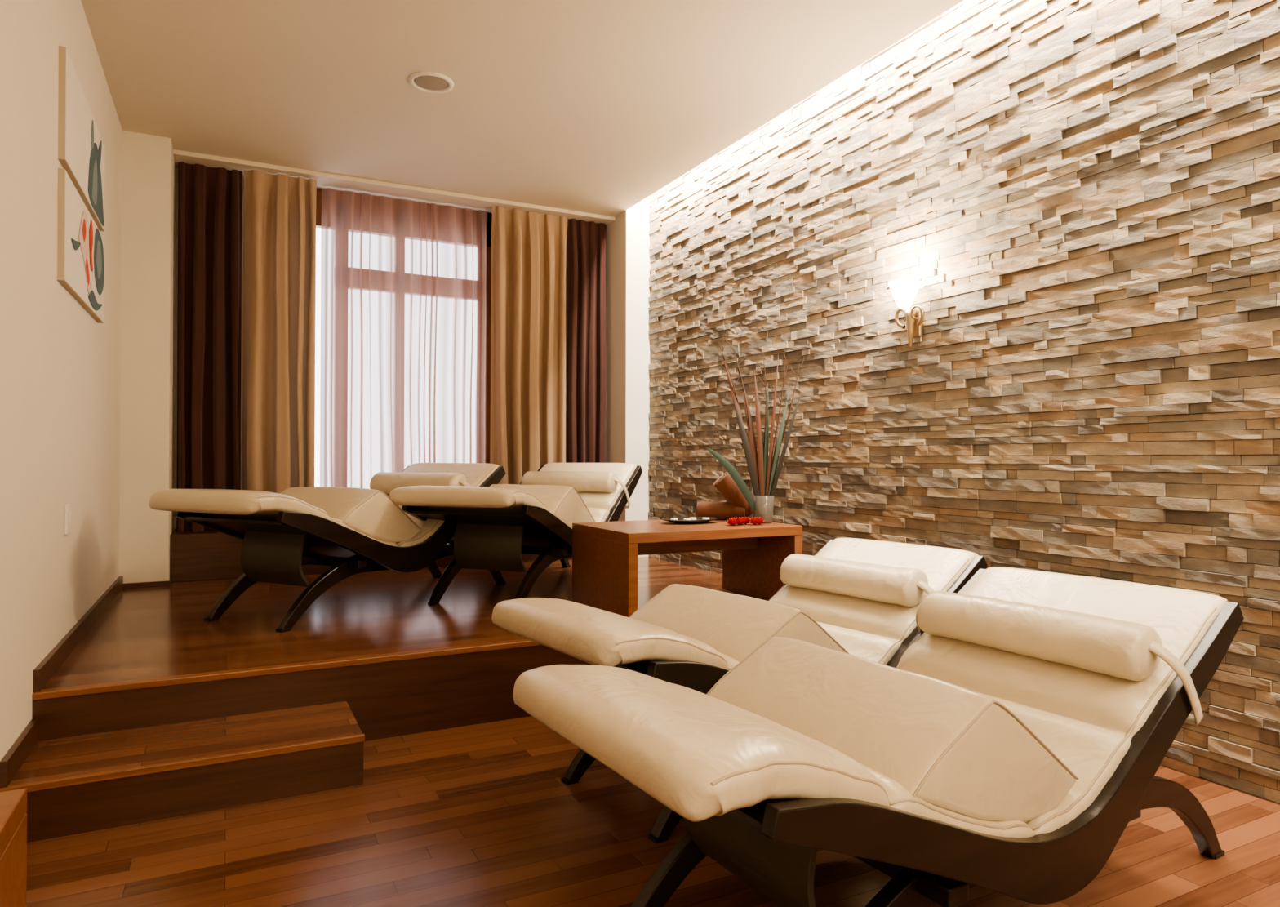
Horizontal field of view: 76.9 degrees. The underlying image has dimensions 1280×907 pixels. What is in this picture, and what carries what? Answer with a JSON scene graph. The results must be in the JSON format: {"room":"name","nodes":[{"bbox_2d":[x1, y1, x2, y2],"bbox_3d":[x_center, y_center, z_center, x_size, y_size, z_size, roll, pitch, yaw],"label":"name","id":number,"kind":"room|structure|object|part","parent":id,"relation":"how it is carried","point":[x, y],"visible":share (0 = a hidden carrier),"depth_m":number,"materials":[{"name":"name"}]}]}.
{"room":"spa","nodes":[
{"label":"spa","id":0,"kind":"room"},
{"bbox_2d":[0,0,122,760],"bbox_3d":[-1.517,-0.539,1.586,0.120,3.500,8.600,0,0,-27],"label":"wall","id":1,"kind":"structure","parent":0,"point":[60,367],"depth_m":2.83,"materials":[{"name":"paint"}]},
{"bbox_2d":[0,718,38,787],"bbox_3d":[-1.905,0.914,2.480,0.018,0.075,0.427,0,0,-27],"label":"baseboard","id":2,"kind":"structure","parent":1,"relation":"attached to","point":[12,761],"depth_m":2.43,"materials":[{"name":"brown wood"}]},
{"bbox_2d":[64,503,71,534],"bbox_3d":[-2.284,0.261,3.222,0.013,0.120,0.080,0,0,-27],"label":"light switch","id":3,"kind":"object","parent":1,"relation":"attached to","point":[68,506],"visible":1,"depth_m":3.19,"materials":[{"name":"white paint"}]},
{"bbox_2d":[33,575,123,692],"bbox_3d":[-2.560,0.765,3.760,0.018,0.075,2.410,0,0,-27],"label":"baseboard","id":4,"kind":"structure","parent":1,"relation":"attached to","point":[50,664],"depth_m":3.27,"materials":[{"name":"brown wood"}]},
{"bbox_2d":[57,45,105,323],"bbox_3d":[-2.417,-1.087,3.510,0.026,0.880,1.080,0,0,-27],"label":"canvas art","id":5,"kind":"object","parent":1,"relation":"attached to","point":[81,146],"visible":1,"depth_m":3.32,"materials":[{"name":"beige"}]},
{"bbox_2d":[119,130,176,583],"bbox_3d":[-3.156,-0.564,5.197,0.253,2.750,0.678,0,0,-27],"label":"wall","id":6,"kind":"structure","parent":0,"point":[148,189],"depth_m":4.90,"materials":[{"name":"paint"}]},
{"bbox_2d":[122,580,170,588],"bbox_3d":[-2.987,0.794,4.886,0.247,0.030,0.014,0,0,-27],"label":"baseboard","id":7,"kind":"structure","parent":6,"relation":"attached to","point":[167,583],"depth_m":4.88,"materials":[{"name":"brown wood"}]},
{"bbox_2d":[173,168,244,529],"bbox_3d":[-2.882,-0.560,5.662,0.658,2.750,0.100,0,0,-27],"label":"wall","id":8,"kind":"structure","parent":0,"point":[242,198],"depth_m":5.48,"materials":[{"name":"paint"}]},
{"bbox_2d":[80,0,964,224],"bbox_3d":[-0.013,-1.992,2.364,3.492,0.080,8.600,0,0,-27],"label":"ceiling","id":9,"kind":"structure","parent":0,"point":[597,107],"depth_m":4.19,"materials":[{"name":"paint"}]},
{"bbox_2d":[173,149,615,225],"bbox_3d":[-1.645,-1.916,5.960,3.119,0.030,0.250,0,0,-27],"label":"rail","id":10,"kind":"object","parent":9,"relation":"attached to","point":[327,180],"visible":0.8,"depth_m":5.82,"materials":[{"name":"paint"}]},
{"bbox_2d":[176,161,242,532],"bbox_3d":[-2.852,-0.695,5.345,0.375,2.414,0.136,0,0,-27],"label":"curtain","id":11,"kind":"object","parent":10,"relation":"hanging from","point":[209,335],"visible":0.92,"depth_m":5.33,"materials":[{"name":"red fabric"}]},
{"bbox_2d":[242,169,316,493],"bbox_3d":[-2.450,-0.694,5.491,0.455,2.414,0.188,0,0,-27],"label":"curtain","id":12,"kind":"object","parent":10,"relation":"hanging from","point":[279,210],"visible":0.88,"depth_m":5.49,"materials":[{"name":"beige fabric"}]},
{"bbox_2d":[320,188,488,488],"bbox_3d":[-1.723,-0.683,5.997,1.210,2.404,0.120,0,0,-27],"label":"sheer curtain","id":13,"kind":"object","parent":10,"relation":"hanging from","point":[402,382],"visible":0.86,"depth_m":5.98,"materials":[{"name":"beige fabric"}]},
{"bbox_2d":[489,206,568,484],"bbox_3d":[-0.853,-0.684,6.311,0.625,2.414,0.192,0,0,-27],"label":"curtain","id":14,"kind":"object","parent":10,"relation":"hanging from","point":[529,248],"visible":0.85,"depth_m":6.29,"materials":[{"name":"beige fabric"}]},
{"bbox_2d":[565,218,606,462],"bbox_3d":[-0.427,-0.682,6.566,0.345,2.414,0.115,0,0,-27],"label":"curtain","id":15,"kind":"object","parent":10,"relation":"hanging from","point":[585,423],"visible":0.79,"depth_m":6.55,"materials":[{"name":"red fabric"}]},
{"bbox_2d":[408,71,453,93],"bbox_3d":[-1.091,-1.935,4.216,0.230,0.013,0.230,0,0,-27],"label":"ceiling speaker","id":16,"kind":"object","parent":9,"relation":"in","point":[426,82],"depth_m":4.20},
{"bbox_2d":[565,224,568,421],"bbox_3d":[-0.786,-0.548,6.734,0.871,2.750,0.100,0,0,-27],"label":"wall","id":17,"kind":"structure","parent":0,"point":[567,224],"depth_m":6.76,"materials":[{"name":"paint"}]},
{"bbox_2d":[315,188,492,246],"bbox_3d":[-1.867,-1.793,6.160,1.590,0.270,0.070,0,0,-27],"label":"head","id":18,"kind":"object","parent":17,"relation":"attached to","point":[318,202],"visible":0.02,"depth_m":5.88},
{"bbox_2d":[485,213,492,463],"bbox_3d":[-1.229,-0.719,6.481,0.150,2.410,0.070,0,0,-27],"label":"door frame","id":19,"kind":"structure","parent":17,"relation":"attached to","point":[489,243],"depth_m":6.45,"materials":[{"name":"brown wood"}]},
{"bbox_2d":[604,195,652,557],"bbox_3d":[-0.102,-0.711,6.761,0.370,3.078,0.678,0,0,-27],"label":"wall","id":20,"kind":"structure","parent":0,"point":[628,264],"depth_m":6.44,"materials":[{"name":"white paint"}]},
{"bbox_2d":[26,715,1279,906],"bbox_3d":[0.875,1.162,1.021,3.842,0.100,5.632,0,0,-27],"label":"floor","id":21,"kind":"structure","parent":0,"point":[481,815],"depth_m":2.26,"materials":[{"name":"brown wood"}]},
{"bbox_2d":[0,788,26,906],"bbox_3d":[-1.089,0.894,1.117,0.193,0.430,1.090,0,0,-27],"label":"wooden bench","id":22,"kind":"object","parent":21,"relation":"on","point":[13,803],"visible":1,"depth_m":1.55,"materials":[{"name":"brown wood"}]},
{"bbox_2d":[0,701,364,842],"bbox_3d":[-1.473,1.036,2.701,0.991,0.167,0.439,0,0,-27],"label":"wooden step","id":23,"kind":"structure","parent":21,"relation":"on","point":[74,784],"depth_m":2.56,"materials":[{"name":"brown wood"}]},
{"bbox_2d":[42,556,768,688],"bbox_3d":[-1.101,1.024,4.885,3.842,0.422,3.088,0,0,-27],"label":"platform","id":24,"kind":"object","parent":21,"relation":"on","point":[159,631],"visible":0.33,"depth_m":3.91,"materials":[{"name":"brown wood"}]},
{"bbox_2d":[31,638,541,700],"bbox_3d":[-0.423,0.815,3.506,3.592,0.024,0.048,0,0,-27],"label":"trim","id":25,"kind":"structure","parent":24,"relation":"attached to","point":[73,691],"depth_m":2.99,"materials":[{"name":"brown wood"}]},
{"bbox_2d":[31,644,591,741],"bbox_3d":[-0.418,0.977,3.495,3.592,0.300,0.013,0,0,-27],"label":"riser","id":26,"kind":"object","parent":24,"relation":"attached to","point":[390,699],"visible":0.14,"depth_m":3.15,"materials":[{"name":"brown wood"}]},
{"bbox_2d":[148,462,506,632],"bbox_3d":[-1.523,0.436,4.373,0.786,0.768,1.881,0,0,28],"label":"lounge chair","id":27,"kind":"object","parent":24,"relation":"on","point":[351,531],"visible":0.91,"depth_m":3.95,"materials":[{"name":"beige leather"}]},
{"bbox_3d":[-1.767,0.503,3.905,0.420,0.261,0.069,0,0,28],"label":"hanging panel","id":28,"kind":"part","parent":27,"relation":"part of","materials":[{"name":"brown leather"}]},
{"bbox_3d":[-1.843,0.346,4.544,0.034,0.546,1.594,0,0,28],"label":"rail","id":29,"kind":"part","parent":27,"relation":"part of","materials":[{"name":"black wood"}]},
{"bbox_3d":[-1.199,0.345,4.208,0.034,0.546,1.594,0,0,28],"label":"rail","id":30,"kind":"part","parent":27,"relation":"part of","materials":[{"name":"black wood"}]},
{"bbox_2d":[169,528,572,582],"bbox_3d":[-1.666,0.669,5.973,3.119,0.300,0.440,0,0,-27],"label":"plinth","id":31,"kind":"object","parent":24,"relation":"on","point":[205,555],"visible":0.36,"depth_m":5.17,"materials":[{"name":"brown wood"}]},
{"bbox_2d":[389,462,642,604],"bbox_3d":[-0.628,0.442,4.891,0.786,0.767,1.881,0,0,21],"label":"lounge chair","id":32,"kind":"object","parent":24,"relation":"on","point":[496,524],"visible":0.86,"depth_m":4.41,"materials":[{"name":"beige leather"}]},
{"bbox_3d":[-0.965,0.351,5.026,0.034,0.546,1.594,0,0,21],"label":"rail","id":33,"kind":"part","parent":32,"relation":"part of","materials":[{"name":"black wood"}]},
{"bbox_3d":[-0.820,0.509,4.399,0.420,0.261,0.069,0,0,21],"label":"hanging panel","id":34,"kind":"part","parent":32,"relation":"part of","materials":[{"name":"brown leather"}]},
{"bbox_3d":[-0.288,0.351,4.763,0.034,0.546,1.594,0,0,21],"label":"rail","id":35,"kind":"part","parent":32,"relation":"part of","materials":[{"name":"black wood"}]},
{"bbox_2d":[572,519,802,617],"bbox_3d":[0.244,0.597,4.356,1.030,0.430,0.700,0,0,-27],"label":"side table","id":36,"kind":"object","parent":24,"relation":"on","point":[605,554],"visible":0.88,"depth_m":4.25,"materials":[{"name":"brown wood"}]},
{"bbox_2d":[661,516,717,524],"bbox_3d":[0.275,0.369,4.441,0.341,0.028,0.217,0,0,-27],"label":"dish","id":37,"kind":"object","parent":36,"relation":"on","point":[685,520],"visible":1,"depth_m":4.40,"materials":[{"name":"black ceramic"}]},
{"bbox_2d":[696,471,753,519],"bbox_3d":[0.504,0.244,4.673,0.351,0.281,0.159,0,0,6],"label":"rolled towel","id":38,"kind":"object","parent":36,"relation":"on","point":[737,505],"visible":0.76,"depth_m":4.63,"materials":[{"name":"brown fabric"}]},
{"bbox_2d":[727,516,764,524],"bbox_3d":[0.558,0.360,4.311,0.230,0.041,0.119,0,0,-27],"label":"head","id":39,"kind":"object","parent":36,"relation":"on","point":[742,520],"visible":1,"depth_m":4.30},
{"bbox_3d":[0.489,0.359,4.269,0.068,0.041,0.070,0,0,-27],"label":"flower","id":40,"kind":"part","parent":39,"relation":"part of","materials":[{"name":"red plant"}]},
{"bbox_3d":[0.532,0.360,4.303,0.068,0.041,0.070,0,0,-27],"label":"flower","id":41,"kind":"part","parent":39,"relation":"part of","materials":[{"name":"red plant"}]},
{"bbox_3d":[0.571,0.360,4.346,0.068,0.041,0.070,0,0,-27],"label":"flower","id":42,"kind":"part","parent":39,"relation":"part of","materials":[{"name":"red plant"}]},
{"bbox_3d":[0.616,0.360,4.318,0.068,0.041,0.070,0,0,-27],"label":"flower","id":43,"kind":"part","parent":39,"relation":"part of","materials":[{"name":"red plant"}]},
{"bbox_3d":[0.641,0.360,4.327,0.068,0.041,0.070,0,0,-27],"label":"flower","id":44,"kind":"part","parent":39,"relation":"part of","materials":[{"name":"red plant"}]},
{"bbox_2d":[704,334,804,523],"bbox_3d":[0.630,-0.137,4.458,0.560,1.040,0.122,0,0,-3],"label":"potted plant","id":45,"kind":"object","parent":36,"relation":"on","point":[762,472],"visible":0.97,"depth_m":4.44,"materials":[{"name":"green plant"}]},
{"bbox_3d":[0.553,-0.127,4.462,0.243,0.981,0.015,0,0,-1],"label":"stem","id":46,"kind":"part","parent":45,"relation":"part of","materials":[{"name":"brown plant"}]},
{"bbox_3d":[0.595,-0.112,4.462,0.167,0.951,0.015,0,0,-2],"label":"stem","id":47,"kind":"part","parent":45,"relation":"part of","materials":[{"name":"brown plant"}]},
{"bbox_3d":[0.690,-0.086,4.462,0.022,0.900,0.014,0,0,15],"label":"stem","id":48,"kind":"part","parent":45,"relation":"part of","materials":[{"name":"brown plant"}]},
{"bbox_3d":[0.745,-0.076,4.462,0.120,0.881,0.015,0,0,2],"label":"stem","id":49,"kind":"part","parent":45,"relation":"part of","materials":[{"name":"brown"}]},
{"bbox_3d":[0.786,-0.066,4.462,0.196,0.861,0.015,0,0,1],"label":"stem","id":50,"kind":"part","parent":45,"relation":"part of","materials":[{"name":"brown plant"}]},
{"bbox_2d":[491,537,987,843],"bbox_3d":[0.465,0.752,2.945,1.882,0.767,0.786,0,0,-35],"label":"lounge chair","id":51,"kind":"object","parent":21,"relation":"on","point":[862,597],"visible":0.67,"depth_m":2.78,"materials":[{"name":"beige leather"}]},
{"bbox_3d":[0.258,0.663,3.244,1.594,0.546,0.034,0,0,-35],"label":"rail","id":52,"kind":"part","parent":51,"relation":"part of","materials":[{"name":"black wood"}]},
{"bbox_3d":[0.676,0.660,2.651,1.594,0.546,0.034,0,0,-35],"label":"rail","id":53,"kind":"part","parent":51,"relation":"part of","materials":[{"name":"black wood"}]},
{"bbox_2d":[512,566,1244,906],"bbox_3d":[0.689,0.746,2.001,1.881,0.768,0.786,0,0,-31],"label":"lounge chair","id":54,"kind":"object","parent":21,"relation":"on","point":[1029,717],"visible":1,"depth_m":1.71,"materials":[{"name":"beige leather"}]},
{"bbox_3d":[0.238,0.814,1.725,0.069,0.261,0.420,0,0,-31],"label":"hanging panel","id":55,"kind":"part","parent":54,"relation":"part of","materials":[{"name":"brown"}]},
{"bbox_3d":[0.503,0.657,2.313,1.594,0.546,0.034,0,0,-31],"label":"rail","id":56,"kind":"part","parent":54,"relation":"part of","materials":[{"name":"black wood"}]},
{"bbox_3d":[0.881,0.653,1.693,1.594,0.546,0.034,0,0,-31],"label":"rail","id":57,"kind":"part","parent":54,"relation":"part of","materials":[{"name":"black wood"}]},
{"bbox_2d":[648,0,1279,803],"bbox_3d":[1.887,-0.576,2.947,0.043,3.408,7.922,0,0,-27],"label":"wall","id":58,"kind":"structure","parent":0,"point":[1082,197],"depth_m":3.41,"materials":[{"name":"stone"}]},
{"bbox_2d":[888,279,924,346],"bbox_3d":[1.289,-0.672,3.914,0.162,0.310,0.168,0,0,13],"label":"wall sconce","id":59,"kind":"object","parent":58,"relation":"attached to","point":[904,291],"visible":1,"depth_m":3.89,"materials":[{"name":"white glass"}]},
{"bbox_3d":[1.281,-0.765,3.907,0.150,0.125,0.150,0,0,-27],"label":"lamp shade","id":60,"kind":"part","parent":59,"relation":"part of","materials":[{"name":"beige glass"}]},
{"bbox_3d":[1.347,-0.637,3.940,0.024,0.140,0.070,0,0,-27],"label":"plate","id":61,"kind":"part","parent":59,"relation":"part of","materials":[{"name":"gold metal"}]},
{"bbox_2d":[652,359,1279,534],"bbox_3d":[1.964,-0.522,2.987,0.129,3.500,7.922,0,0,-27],"label":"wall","id":62,"kind":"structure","parent":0,"point":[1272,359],"depth_m":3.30,"materials":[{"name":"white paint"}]}
]}

